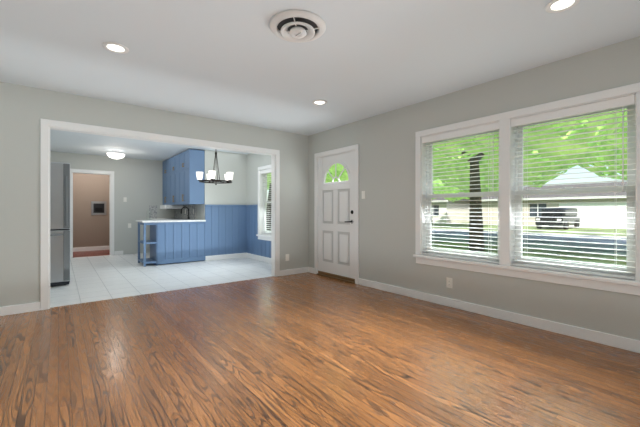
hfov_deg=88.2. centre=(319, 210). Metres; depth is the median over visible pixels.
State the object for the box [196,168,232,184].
dining chandelier
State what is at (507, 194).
window
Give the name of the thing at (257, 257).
baseboard
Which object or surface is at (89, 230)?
wall
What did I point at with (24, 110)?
wall
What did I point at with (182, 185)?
upper cabinet
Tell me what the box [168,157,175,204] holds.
upper cabinet
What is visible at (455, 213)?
house
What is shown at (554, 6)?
recessed light
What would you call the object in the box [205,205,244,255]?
wainscoting
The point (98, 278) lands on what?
floor
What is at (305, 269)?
baseboard
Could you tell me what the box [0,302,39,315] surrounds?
baseboard
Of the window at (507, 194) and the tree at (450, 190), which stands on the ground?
the tree at (450, 190)
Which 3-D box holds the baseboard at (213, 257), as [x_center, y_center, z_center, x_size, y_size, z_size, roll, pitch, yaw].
[-2.146,1.040,7.531,0.948,0.105,0.030,0,0,-38]
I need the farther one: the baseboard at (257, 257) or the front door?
the baseboard at (257, 257)
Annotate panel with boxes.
[91,201,105,214]
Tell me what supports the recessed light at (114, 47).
in the ceiling
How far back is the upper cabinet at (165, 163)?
8.63 m
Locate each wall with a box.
[0,82,308,306]
[50,151,174,253]
[73,173,108,247]
[196,150,245,260]
[246,36,639,340]
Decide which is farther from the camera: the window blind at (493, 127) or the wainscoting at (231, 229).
the wainscoting at (231, 229)
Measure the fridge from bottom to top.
1.815 m
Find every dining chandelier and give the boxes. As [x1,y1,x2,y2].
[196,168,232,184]
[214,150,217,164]
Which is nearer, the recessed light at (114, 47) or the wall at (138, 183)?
the recessed light at (114, 47)
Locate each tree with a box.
[266,173,339,230]
[326,109,626,250]
[432,178,490,224]
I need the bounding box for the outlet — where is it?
[446,278,451,287]
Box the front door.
[318,151,354,281]
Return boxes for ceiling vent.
[269,10,325,42]
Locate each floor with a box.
[0,272,639,426]
[50,253,270,307]
[73,250,108,257]
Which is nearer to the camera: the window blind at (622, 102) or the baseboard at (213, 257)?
the window blind at (622, 102)
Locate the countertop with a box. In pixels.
[148,217,191,220]
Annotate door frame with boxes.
[314,144,358,283]
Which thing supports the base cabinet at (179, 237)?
on the floor at (98, 278)
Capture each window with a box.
[256,165,270,240]
[413,82,639,295]
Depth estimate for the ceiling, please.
2.80 m
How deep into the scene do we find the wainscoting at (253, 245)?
7.55 m
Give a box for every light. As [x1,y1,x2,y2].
[102,42,128,53]
[106,150,124,159]
[312,100,326,104]
[545,0,579,12]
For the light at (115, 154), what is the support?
attached to the ceiling
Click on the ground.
(542, 241)
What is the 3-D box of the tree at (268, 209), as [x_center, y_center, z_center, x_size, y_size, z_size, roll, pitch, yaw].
[-3.314,-3.150,22.941,10.130,9.250,10.281,0,0,-38]
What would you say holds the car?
on the ground
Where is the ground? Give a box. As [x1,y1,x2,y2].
[432,222,626,267]
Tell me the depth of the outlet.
3.77 m
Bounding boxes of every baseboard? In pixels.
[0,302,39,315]
[73,246,108,251]
[205,253,245,260]
[246,253,270,262]
[280,267,309,275]
[358,278,639,352]
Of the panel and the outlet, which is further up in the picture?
the panel
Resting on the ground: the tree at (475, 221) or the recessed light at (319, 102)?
the tree at (475, 221)
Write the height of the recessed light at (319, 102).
0.012 m
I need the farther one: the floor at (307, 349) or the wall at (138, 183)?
the wall at (138, 183)
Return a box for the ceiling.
[0,0,639,160]
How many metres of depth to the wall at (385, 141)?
3.73 m
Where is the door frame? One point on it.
(355, 148)
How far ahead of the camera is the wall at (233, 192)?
7.54 m
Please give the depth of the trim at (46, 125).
4.01 m
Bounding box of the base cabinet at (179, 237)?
[148,221,204,264]
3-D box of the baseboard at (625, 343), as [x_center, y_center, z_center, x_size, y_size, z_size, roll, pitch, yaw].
[2.249,1.046,2.799,0.018,0.095,5.393,0,0,-38]
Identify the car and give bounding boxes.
[535,208,579,229]
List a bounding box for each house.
[432,198,469,222]
[481,181,626,227]
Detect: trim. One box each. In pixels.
[40,118,279,309]
[70,169,113,257]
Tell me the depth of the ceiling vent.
2.36 m
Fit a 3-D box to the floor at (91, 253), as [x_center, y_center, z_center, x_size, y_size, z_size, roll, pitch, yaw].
[-5.569,1.118,8.894,5.020,0.050,1.540,0,0,-38]
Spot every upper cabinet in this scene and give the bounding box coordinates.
[163,161,167,204]
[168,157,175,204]
[176,149,203,204]
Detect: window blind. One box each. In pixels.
[260,169,270,234]
[422,122,498,263]
[511,95,634,279]
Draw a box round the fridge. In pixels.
[50,162,69,285]
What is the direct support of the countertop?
on the base cabinet at (179, 237)
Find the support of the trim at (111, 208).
attached to the wall at (138, 183)
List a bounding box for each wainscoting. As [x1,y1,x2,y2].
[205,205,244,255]
[245,205,270,257]
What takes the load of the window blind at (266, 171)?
attached to the window at (262, 199)
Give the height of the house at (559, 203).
4.140 m
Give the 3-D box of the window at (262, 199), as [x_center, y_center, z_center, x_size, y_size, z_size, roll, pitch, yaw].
[-0.962,-0.173,6.945,0.190,1.607,1.260,0,0,-38]
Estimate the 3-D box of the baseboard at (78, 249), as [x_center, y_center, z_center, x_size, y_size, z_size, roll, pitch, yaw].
[-6.318,1.036,9.018,2.400,0.115,0.015,0,0,-38]

